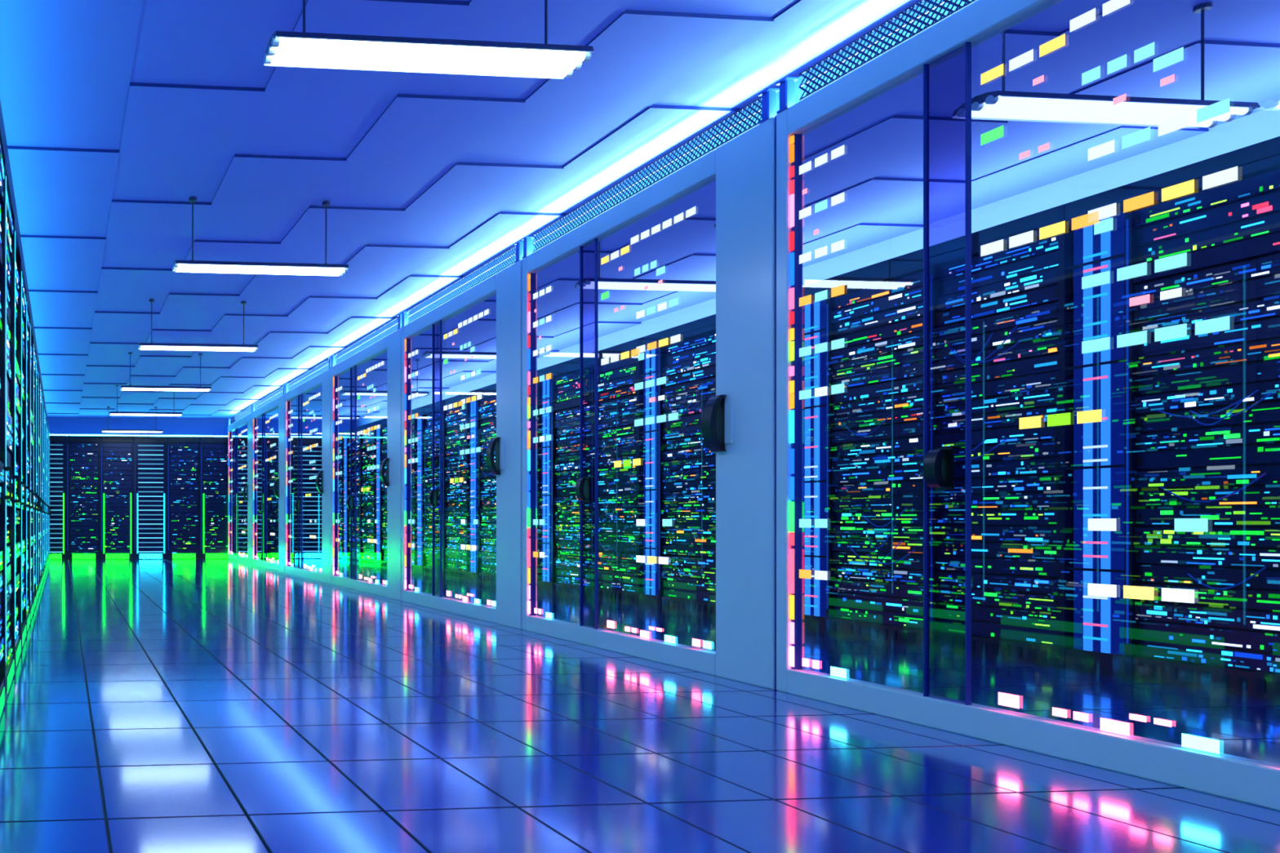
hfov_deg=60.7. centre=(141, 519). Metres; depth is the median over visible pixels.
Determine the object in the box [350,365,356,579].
mullion
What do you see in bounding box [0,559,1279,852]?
floor
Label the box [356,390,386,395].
pendant lamp
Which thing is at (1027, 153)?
indicator light
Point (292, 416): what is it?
pendant lamp
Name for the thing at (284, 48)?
pendant lamp
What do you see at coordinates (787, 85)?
ventilation grille
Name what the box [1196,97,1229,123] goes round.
indicator lights
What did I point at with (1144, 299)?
indicator lights
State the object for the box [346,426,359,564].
rack
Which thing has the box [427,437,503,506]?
handle
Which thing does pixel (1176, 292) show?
indicator lights
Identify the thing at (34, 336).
rack
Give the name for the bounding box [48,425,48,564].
rack
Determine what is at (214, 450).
rack
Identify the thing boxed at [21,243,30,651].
rack
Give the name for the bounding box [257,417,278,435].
pendant lamp
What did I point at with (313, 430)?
indicator lights
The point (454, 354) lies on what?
pendant lamp
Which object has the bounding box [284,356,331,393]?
vent grille
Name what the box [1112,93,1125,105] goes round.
indicator lights
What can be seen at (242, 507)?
rack
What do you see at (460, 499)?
rack
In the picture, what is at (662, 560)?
indicator lights
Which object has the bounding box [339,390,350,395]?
pendant lamp
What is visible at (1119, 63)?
indicator lights
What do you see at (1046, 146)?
indicator light
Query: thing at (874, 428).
rack
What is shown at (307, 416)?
pendant lamp
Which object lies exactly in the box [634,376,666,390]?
indicator lights
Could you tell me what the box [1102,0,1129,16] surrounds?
indicator lights
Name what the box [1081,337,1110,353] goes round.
indicator lights
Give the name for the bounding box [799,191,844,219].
indicator lights
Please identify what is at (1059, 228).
indicator lights
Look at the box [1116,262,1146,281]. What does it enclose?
indicator lights
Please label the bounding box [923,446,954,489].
handle
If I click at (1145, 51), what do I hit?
indicator lights
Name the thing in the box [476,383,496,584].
rack
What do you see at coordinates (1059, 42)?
indicator lights
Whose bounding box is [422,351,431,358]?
pendant lamp
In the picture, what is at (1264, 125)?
wall
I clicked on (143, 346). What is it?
pendant lamp
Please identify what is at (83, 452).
rack
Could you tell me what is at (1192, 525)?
indicator lights
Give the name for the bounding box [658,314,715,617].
rack
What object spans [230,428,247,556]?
indicator lights
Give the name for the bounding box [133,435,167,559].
rack
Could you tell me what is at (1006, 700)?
indicator lights
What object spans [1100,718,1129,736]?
indicator lights
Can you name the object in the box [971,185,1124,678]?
rack
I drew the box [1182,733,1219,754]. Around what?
indicator lights
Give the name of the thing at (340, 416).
pendant lamp
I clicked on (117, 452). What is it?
rack
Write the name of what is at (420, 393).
pendant lamp
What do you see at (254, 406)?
vent grille
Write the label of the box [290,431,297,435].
pendant lamp
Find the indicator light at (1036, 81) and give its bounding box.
[1032,74,1044,85]
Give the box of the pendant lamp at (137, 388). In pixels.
[120,352,211,391]
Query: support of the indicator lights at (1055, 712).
attached to the frame at (1251, 781)
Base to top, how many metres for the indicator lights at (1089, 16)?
0.044 m
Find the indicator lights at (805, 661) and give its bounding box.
[802,657,818,669]
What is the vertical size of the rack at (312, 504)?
2.800 m
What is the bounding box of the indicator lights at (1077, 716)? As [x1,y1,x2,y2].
[1073,711,1088,722]
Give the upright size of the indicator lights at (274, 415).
0.076 m
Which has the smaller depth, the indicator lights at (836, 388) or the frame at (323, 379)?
the indicator lights at (836, 388)
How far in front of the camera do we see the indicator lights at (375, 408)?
10.95 m
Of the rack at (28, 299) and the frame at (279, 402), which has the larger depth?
the frame at (279, 402)
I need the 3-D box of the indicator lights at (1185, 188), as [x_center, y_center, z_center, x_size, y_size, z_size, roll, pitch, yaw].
[3.522,-1.115,3.042,0.024,0.045,0.087,0,0,-5]
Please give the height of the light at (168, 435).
0.058 m
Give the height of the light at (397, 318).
0.130 m
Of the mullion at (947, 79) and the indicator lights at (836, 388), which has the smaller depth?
the mullion at (947, 79)
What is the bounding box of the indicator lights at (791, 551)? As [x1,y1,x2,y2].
[789,549,794,666]
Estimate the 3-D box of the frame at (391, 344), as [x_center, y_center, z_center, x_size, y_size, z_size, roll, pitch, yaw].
[2.821,-0.620,11.294,0.090,3.040,2.630,0,0,-5]
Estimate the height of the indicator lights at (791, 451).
0.496 m
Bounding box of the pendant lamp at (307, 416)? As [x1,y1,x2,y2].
[302,414,321,418]
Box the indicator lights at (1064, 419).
[1047,412,1070,426]
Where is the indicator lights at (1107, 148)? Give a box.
[1088,139,1114,160]
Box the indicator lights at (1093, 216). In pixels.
[1071,202,1115,235]
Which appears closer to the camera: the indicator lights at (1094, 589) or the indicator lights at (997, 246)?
the indicator lights at (1094, 589)
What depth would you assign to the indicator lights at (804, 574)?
4.54 m
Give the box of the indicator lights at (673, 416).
[634,412,678,426]
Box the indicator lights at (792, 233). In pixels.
[789,231,794,360]
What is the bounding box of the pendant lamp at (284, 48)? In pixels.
[263,0,594,79]
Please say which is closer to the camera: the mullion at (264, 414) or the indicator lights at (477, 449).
the indicator lights at (477, 449)
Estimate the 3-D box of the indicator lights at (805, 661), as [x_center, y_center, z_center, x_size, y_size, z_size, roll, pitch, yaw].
[3.392,0.725,4.535,0.024,0.040,0.094,0,0,-5]
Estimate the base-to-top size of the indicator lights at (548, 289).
2.746 m
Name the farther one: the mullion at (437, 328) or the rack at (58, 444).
the rack at (58, 444)
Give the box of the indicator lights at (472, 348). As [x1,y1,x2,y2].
[459,341,474,358]
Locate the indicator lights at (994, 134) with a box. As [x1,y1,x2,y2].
[980,125,1003,145]
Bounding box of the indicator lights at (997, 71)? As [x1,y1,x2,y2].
[980,63,1003,84]
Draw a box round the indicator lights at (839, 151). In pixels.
[799,145,844,174]
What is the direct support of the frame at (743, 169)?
on the floor
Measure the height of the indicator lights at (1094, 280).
0.045 m
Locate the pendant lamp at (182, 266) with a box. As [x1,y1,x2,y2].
[172,196,348,275]
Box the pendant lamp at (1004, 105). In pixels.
[971,1,1260,128]
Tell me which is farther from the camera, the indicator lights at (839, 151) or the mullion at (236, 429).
the mullion at (236, 429)
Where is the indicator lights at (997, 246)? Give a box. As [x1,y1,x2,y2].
[980,239,1003,256]
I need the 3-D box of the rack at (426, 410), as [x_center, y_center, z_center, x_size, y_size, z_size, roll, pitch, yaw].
[5.166,-0.500,14.672,0.910,2.800,0.845,0,0,-5]
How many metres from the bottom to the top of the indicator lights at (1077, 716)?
0.030 m
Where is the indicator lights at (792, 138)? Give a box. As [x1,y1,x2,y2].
[789,135,794,227]
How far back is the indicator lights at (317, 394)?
13.72 m
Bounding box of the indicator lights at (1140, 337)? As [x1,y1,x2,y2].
[1116,330,1146,347]
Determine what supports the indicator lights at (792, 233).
attached to the frame at (1251, 781)
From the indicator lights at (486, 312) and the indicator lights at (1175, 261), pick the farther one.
the indicator lights at (486, 312)
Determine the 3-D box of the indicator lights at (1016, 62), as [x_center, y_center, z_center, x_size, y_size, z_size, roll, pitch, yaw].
[3.479,-1.811,3.539,0.024,0.045,0.088,0,0,-5]
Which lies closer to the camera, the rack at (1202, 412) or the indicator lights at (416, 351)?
the rack at (1202, 412)
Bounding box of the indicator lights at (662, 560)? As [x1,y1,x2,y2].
[635,555,668,564]
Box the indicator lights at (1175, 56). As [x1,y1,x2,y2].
[1153,46,1183,71]
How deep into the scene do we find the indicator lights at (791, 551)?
4.65 m
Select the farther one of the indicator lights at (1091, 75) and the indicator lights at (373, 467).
the indicator lights at (373, 467)
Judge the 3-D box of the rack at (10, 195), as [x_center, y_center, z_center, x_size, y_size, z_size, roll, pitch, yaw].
[-1.129,-0.500,4.810,0.910,2.800,0.845,0,0,-5]
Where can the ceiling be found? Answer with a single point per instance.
(117, 113)
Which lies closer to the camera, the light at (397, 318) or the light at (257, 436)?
the light at (397, 318)
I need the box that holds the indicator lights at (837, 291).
[799,284,844,306]
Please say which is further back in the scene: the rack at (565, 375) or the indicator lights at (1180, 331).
the rack at (565, 375)
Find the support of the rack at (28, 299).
on the floor
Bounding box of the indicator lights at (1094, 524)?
[1088,518,1115,531]
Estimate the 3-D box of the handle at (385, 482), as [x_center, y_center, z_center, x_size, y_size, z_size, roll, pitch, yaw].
[2.760,-0.420,11.008,0.098,0.580,1.470,0,0,-4]
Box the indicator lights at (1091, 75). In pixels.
[1081,65,1100,85]
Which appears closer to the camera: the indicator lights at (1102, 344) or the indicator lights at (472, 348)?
the indicator lights at (1102, 344)
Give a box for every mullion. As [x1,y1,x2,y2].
[235,427,237,555]
[262,413,265,561]
[297,393,302,568]
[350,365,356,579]
[431,320,442,597]
[579,238,598,629]
[923,41,971,705]
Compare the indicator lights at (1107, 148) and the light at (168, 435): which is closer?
the indicator lights at (1107, 148)
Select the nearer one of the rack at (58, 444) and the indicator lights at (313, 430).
the indicator lights at (313, 430)
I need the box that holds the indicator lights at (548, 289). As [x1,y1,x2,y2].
[528,274,551,613]
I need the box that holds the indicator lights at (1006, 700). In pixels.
[998,692,1019,708]
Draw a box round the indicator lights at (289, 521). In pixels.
[286,401,293,566]
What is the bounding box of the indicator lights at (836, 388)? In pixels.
[799,383,844,399]
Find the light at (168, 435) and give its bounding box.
[49,434,227,436]
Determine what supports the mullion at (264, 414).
attached to the frame at (279, 402)
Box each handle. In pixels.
[232,484,248,514]
[258,479,279,513]
[294,471,324,511]
[346,457,391,510]
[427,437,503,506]
[575,394,733,502]
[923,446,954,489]
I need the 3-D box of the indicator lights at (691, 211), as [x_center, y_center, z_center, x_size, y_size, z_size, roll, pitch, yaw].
[3.278,-1.831,5.830,0.024,0.084,0.938,0,0,-5]
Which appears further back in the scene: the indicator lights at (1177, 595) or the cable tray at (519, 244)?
the cable tray at (519, 244)
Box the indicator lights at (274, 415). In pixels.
[265,413,277,423]
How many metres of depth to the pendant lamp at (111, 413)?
15.99 m
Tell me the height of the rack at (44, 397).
2.800 m
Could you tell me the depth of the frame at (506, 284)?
7.68 m
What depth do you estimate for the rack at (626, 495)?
9.61 m
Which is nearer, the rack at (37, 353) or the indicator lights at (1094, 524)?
the indicator lights at (1094, 524)
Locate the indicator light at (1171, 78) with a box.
[1160,74,1174,86]
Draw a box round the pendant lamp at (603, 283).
[574,224,715,292]
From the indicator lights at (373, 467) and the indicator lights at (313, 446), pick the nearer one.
the indicator lights at (373, 467)
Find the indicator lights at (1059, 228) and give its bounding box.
[1039,220,1065,239]
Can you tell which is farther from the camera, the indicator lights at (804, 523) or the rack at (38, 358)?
the rack at (38, 358)
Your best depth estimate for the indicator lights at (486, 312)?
8.45 m
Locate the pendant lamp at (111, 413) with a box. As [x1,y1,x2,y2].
[108,385,182,416]
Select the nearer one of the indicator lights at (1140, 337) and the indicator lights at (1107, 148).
the indicator lights at (1140, 337)
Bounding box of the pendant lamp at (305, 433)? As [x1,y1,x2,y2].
[302,418,313,435]
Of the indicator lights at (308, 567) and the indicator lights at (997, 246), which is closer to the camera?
the indicator lights at (997, 246)
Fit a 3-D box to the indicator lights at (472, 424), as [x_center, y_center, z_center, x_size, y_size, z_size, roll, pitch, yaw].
[3.055,-0.877,8.382,0.024,0.044,0.305,0,0,-5]
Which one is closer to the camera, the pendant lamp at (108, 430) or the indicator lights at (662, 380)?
the indicator lights at (662, 380)
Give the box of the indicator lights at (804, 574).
[799,569,827,580]
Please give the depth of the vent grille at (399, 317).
11.14 m
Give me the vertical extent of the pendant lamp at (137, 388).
0.541 m
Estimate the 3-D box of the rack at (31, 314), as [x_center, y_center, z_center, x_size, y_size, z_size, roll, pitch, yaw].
[-1.426,-0.500,8.206,0.910,2.800,0.845,0,0,-5]
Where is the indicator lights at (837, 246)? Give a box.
[799,239,844,263]
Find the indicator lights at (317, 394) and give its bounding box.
[302,392,319,405]
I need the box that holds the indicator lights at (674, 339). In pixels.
[600,333,679,365]
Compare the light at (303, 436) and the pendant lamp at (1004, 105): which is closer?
the pendant lamp at (1004, 105)
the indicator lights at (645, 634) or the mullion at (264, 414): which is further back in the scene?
the mullion at (264, 414)
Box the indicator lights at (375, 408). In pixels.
[367,405,378,413]
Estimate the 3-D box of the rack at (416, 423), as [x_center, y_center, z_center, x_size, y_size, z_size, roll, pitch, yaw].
[5.079,-0.500,15.666,0.910,2.800,1.149,0,0,-5]
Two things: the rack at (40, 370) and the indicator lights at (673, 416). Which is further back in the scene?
the rack at (40, 370)
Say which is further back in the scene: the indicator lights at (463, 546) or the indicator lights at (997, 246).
the indicator lights at (463, 546)
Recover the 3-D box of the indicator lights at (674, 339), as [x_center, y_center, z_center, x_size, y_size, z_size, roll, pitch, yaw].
[3.272,-1.091,5.897,0.024,0.094,0.803,0,0,-5]
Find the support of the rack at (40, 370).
on the floor
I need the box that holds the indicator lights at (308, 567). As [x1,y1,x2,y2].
[304,564,320,571]
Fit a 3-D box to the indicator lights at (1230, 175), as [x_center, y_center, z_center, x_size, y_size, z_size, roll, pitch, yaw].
[3.532,-1.115,2.932,0.024,0.045,0.087,0,0,-5]
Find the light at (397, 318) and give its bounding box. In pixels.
[335,318,398,362]
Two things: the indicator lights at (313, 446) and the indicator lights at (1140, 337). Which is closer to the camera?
the indicator lights at (1140, 337)
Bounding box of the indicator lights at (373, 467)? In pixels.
[367,464,378,470]
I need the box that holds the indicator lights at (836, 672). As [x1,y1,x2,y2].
[830,666,846,678]
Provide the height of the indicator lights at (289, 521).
2.746 m
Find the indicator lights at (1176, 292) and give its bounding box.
[1160,287,1182,300]
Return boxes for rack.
[0,99,11,717]
[5,137,19,697]
[14,198,26,669]
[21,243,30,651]
[26,275,33,635]
[30,303,36,620]
[33,325,39,610]
[35,342,40,602]
[38,358,42,595]
[40,369,44,590]
[41,381,44,584]
[43,391,46,580]
[44,397,47,577]
[45,408,48,572]
[46,413,48,569]
[47,419,49,567]
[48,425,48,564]
[48,430,51,561]
[49,435,66,559]
[66,435,100,559]
[100,435,133,559]
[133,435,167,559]
[167,436,200,559]
[200,436,233,559]
[233,436,266,559]
[266,437,297,559]
[302,437,321,559]
[338,430,346,562]
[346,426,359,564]
[360,420,379,567]
[379,417,386,568]
[411,406,422,573]
[422,400,443,577]
[443,389,476,582]
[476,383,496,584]
[537,365,551,592]
[551,356,579,596]
[598,332,658,608]
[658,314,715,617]
[802,279,826,634]
[826,248,923,648]
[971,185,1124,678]
[1124,136,1279,702]
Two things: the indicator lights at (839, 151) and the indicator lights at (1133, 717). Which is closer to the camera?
the indicator lights at (1133, 717)
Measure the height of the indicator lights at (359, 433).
0.087 m
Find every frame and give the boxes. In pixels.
[227,412,252,564]
[252,394,284,573]
[284,368,330,583]
[330,328,401,600]
[401,259,522,629]
[522,115,777,690]
[776,0,1279,810]
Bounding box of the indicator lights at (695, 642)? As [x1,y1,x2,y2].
[692,638,711,649]
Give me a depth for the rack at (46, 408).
15.42 m
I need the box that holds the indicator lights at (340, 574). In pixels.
[333,377,342,576]
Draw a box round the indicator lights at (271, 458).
[265,455,275,462]
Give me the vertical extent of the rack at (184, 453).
2.800 m
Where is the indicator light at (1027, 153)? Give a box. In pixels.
[1019,149,1030,159]
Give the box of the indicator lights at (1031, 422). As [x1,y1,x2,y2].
[1019,415,1040,429]
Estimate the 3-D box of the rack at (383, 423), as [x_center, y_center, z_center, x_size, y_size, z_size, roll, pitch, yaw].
[4.992,-0.500,16.664,0.910,2.800,0.845,0,0,-5]
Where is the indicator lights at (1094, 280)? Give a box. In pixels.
[1081,270,1110,288]
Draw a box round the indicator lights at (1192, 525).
[1174,518,1208,532]
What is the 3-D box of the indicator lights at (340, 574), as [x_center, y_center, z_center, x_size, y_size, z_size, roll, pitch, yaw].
[2.709,-0.612,12.338,0.024,2.747,0.368,0,0,-5]
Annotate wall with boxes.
[47,417,350,436]
[356,104,1279,426]
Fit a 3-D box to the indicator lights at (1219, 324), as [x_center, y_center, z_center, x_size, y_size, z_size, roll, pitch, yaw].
[3.530,-0.638,2.951,0.024,0.045,0.086,0,0,-5]
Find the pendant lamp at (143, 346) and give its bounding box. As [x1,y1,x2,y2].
[137,298,257,351]
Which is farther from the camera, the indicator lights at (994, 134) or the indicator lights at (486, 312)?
the indicator lights at (486, 312)
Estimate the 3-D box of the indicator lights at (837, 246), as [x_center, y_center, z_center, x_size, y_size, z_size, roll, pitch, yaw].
[3.397,-1.334,4.472,0.024,0.045,0.261,0,0,-5]
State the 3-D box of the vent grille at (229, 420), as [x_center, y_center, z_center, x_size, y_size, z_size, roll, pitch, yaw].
[2.112,-2.220,19.167,0.070,0.160,2.580,0,0,-5]
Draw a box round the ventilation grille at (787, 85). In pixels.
[775,0,977,113]
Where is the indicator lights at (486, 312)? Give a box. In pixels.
[443,308,488,339]
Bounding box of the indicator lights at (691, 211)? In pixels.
[600,206,695,264]
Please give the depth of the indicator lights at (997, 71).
3.67 m
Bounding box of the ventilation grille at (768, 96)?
[521,88,779,258]
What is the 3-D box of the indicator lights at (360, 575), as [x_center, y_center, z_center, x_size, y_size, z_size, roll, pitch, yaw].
[2.818,0.726,11.094,0.024,0.077,0.654,0,0,-5]
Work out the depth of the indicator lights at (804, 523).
4.54 m
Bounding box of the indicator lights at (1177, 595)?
[1161,587,1194,603]
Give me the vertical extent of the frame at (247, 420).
3.040 m
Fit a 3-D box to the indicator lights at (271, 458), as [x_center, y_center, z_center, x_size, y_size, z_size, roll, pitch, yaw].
[2.361,-1.090,16.314,0.024,0.092,0.771,0,0,-5]
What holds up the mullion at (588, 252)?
attached to the frame at (743, 169)
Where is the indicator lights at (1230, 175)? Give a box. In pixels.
[1202,165,1237,190]
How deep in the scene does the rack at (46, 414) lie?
16.27 m
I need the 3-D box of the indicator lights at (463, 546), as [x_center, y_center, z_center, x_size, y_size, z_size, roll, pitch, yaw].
[3.057,0.256,8.357,0.024,0.044,0.287,0,0,-5]
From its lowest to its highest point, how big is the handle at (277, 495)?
0.580 m
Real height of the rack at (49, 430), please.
2.800 m
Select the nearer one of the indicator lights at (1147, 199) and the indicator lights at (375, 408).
the indicator lights at (1147, 199)
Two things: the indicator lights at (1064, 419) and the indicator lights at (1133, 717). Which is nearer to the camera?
the indicator lights at (1133, 717)
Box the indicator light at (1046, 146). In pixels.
[1038,142,1049,152]
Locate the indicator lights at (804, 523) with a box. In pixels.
[799,519,827,528]
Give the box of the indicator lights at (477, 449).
[459,446,480,455]
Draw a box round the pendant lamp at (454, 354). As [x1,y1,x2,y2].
[442,351,496,359]
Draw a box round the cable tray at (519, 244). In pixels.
[400,240,523,327]
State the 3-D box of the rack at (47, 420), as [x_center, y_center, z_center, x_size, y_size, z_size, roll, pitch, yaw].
[-2.168,-0.500,16.693,0.910,2.800,0.845,0,0,-5]
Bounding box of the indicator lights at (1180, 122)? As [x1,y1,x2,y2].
[1158,112,1188,136]
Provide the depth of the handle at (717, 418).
5.11 m
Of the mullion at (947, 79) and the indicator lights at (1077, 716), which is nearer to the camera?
the indicator lights at (1077, 716)
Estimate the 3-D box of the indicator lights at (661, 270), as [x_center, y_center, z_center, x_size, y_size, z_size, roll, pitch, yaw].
[3.283,-1.602,5.780,0.024,0.104,0.298,0,0,-5]
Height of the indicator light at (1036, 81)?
0.025 m
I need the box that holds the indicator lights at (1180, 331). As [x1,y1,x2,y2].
[1154,323,1186,342]
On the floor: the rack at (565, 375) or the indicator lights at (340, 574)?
the rack at (565, 375)
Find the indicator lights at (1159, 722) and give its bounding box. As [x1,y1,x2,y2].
[1153,718,1171,727]
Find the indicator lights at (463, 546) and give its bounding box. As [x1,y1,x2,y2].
[461,544,475,550]
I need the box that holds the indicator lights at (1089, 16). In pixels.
[1070,8,1095,31]
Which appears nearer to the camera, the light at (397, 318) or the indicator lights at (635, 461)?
the indicator lights at (635, 461)
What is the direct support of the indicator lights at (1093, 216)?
attached to the frame at (1251, 781)
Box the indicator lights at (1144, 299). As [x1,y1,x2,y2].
[1129,293,1149,306]
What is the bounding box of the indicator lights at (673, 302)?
[635,297,678,319]
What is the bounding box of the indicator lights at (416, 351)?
[404,338,417,591]
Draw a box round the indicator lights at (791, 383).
[789,380,794,443]
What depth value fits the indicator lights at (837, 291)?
4.50 m
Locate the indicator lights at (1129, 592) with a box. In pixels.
[1123,585,1153,599]
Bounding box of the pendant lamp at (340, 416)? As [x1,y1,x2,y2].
[338,415,350,418]
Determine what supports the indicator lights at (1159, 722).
attached to the frame at (1251, 781)
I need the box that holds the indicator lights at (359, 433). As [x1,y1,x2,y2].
[357,424,379,435]
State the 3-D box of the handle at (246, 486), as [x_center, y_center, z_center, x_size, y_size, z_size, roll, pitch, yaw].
[2.073,-0.420,18.868,0.098,0.580,1.470,0,0,-4]
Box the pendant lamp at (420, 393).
[411,375,429,395]
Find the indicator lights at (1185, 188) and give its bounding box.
[1161,178,1194,201]
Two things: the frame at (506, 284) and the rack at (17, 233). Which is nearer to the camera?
the rack at (17, 233)
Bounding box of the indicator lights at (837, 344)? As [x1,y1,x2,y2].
[799,337,844,356]
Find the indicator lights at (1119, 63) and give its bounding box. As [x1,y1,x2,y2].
[1106,53,1126,74]
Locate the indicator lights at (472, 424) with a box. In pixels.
[459,422,475,430]
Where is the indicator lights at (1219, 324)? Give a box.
[1195,315,1229,335]
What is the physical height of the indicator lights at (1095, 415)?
0.044 m
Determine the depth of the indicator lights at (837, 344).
4.50 m
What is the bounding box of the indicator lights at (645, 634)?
[625,626,661,638]
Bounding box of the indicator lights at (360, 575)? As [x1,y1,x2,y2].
[359,574,377,583]
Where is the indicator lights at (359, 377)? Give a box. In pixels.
[357,360,383,380]
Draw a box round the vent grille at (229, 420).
[227,404,252,426]
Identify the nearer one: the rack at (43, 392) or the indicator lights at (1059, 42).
the indicator lights at (1059, 42)
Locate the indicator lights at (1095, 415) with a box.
[1076,408,1101,423]
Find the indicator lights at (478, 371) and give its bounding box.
[461,368,480,380]
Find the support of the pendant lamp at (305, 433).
hanging from the ceiling
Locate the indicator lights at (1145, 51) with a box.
[1133,41,1154,62]
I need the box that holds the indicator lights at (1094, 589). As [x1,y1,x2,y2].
[1088,583,1115,597]
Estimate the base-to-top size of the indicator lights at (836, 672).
0.044 m
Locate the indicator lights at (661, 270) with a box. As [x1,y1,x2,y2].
[634,260,665,275]
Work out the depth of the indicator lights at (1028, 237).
3.56 m
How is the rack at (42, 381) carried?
on the floor
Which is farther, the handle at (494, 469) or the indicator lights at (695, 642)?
the handle at (494, 469)
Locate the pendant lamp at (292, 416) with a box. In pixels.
[290,398,297,418]
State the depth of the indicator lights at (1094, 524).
3.28 m
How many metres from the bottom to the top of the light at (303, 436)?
0.058 m
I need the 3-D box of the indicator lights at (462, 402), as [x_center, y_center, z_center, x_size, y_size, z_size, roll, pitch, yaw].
[3.045,-1.091,8.501,0.024,0.093,0.801,0,0,-5]
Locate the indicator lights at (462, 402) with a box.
[443,393,481,410]
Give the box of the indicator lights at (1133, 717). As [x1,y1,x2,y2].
[1129,713,1146,722]
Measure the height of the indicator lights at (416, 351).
2.751 m
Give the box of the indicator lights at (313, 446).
[302,443,317,451]
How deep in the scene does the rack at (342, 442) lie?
19.34 m
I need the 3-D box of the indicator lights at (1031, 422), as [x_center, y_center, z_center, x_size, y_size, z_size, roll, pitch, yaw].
[3.482,-0.380,3.506,0.024,0.045,0.074,0,0,-5]
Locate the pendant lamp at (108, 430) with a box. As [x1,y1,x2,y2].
[101,406,163,432]
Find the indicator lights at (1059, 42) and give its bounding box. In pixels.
[1039,33,1065,57]
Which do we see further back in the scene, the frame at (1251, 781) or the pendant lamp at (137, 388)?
the pendant lamp at (137, 388)
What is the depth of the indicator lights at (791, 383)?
4.65 m
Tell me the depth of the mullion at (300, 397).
14.30 m
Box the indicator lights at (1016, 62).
[1008,48,1033,71]
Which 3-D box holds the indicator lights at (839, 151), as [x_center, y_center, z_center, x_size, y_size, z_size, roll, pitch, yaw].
[3.397,-1.791,4.472,0.024,0.045,0.261,0,0,-5]
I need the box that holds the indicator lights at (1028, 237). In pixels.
[1008,230,1033,248]
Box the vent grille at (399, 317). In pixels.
[330,313,402,367]
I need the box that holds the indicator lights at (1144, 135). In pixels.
[1121,126,1150,149]
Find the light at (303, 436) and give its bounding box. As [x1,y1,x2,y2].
[302,435,321,437]
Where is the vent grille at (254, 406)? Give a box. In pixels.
[251,384,284,412]
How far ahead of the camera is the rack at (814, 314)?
7.21 m
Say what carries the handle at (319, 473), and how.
attached to the frame at (323, 379)
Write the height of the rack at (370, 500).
2.800 m
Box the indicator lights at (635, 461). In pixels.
[613,458,640,467]
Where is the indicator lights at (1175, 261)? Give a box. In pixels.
[1154,252,1186,272]
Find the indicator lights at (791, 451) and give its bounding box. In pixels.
[789,448,794,545]
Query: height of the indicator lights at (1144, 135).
0.045 m
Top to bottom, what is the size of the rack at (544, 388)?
2.800 m
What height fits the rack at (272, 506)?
2.800 m
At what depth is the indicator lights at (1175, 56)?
3.09 m
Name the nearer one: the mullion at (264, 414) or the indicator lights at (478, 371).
the indicator lights at (478, 371)
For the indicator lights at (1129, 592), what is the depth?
3.17 m
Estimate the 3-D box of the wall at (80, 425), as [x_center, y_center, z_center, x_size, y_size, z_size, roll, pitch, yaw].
[1.032,-0.850,21.472,8.300,3.700,0.100,0,0,-5]
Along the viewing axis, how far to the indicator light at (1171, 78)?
3.09 m
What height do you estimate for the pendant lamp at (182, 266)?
0.541 m
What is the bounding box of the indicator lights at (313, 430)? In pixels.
[309,427,317,433]
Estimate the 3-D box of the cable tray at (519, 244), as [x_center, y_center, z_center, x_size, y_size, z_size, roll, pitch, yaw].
[3.029,-2.220,8.687,0.070,0.160,2.580,0,0,-5]
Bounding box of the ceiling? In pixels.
[0,0,1279,420]
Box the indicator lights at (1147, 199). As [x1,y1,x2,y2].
[1123,191,1153,213]
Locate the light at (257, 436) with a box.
[257,435,278,437]
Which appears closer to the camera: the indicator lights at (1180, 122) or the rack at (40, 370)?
the indicator lights at (1180, 122)
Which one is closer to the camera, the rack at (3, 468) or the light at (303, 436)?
the rack at (3, 468)
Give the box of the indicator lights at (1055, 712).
[1052,707,1066,718]
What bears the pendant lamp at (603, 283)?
hanging from the ceiling
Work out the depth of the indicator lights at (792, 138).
4.65 m

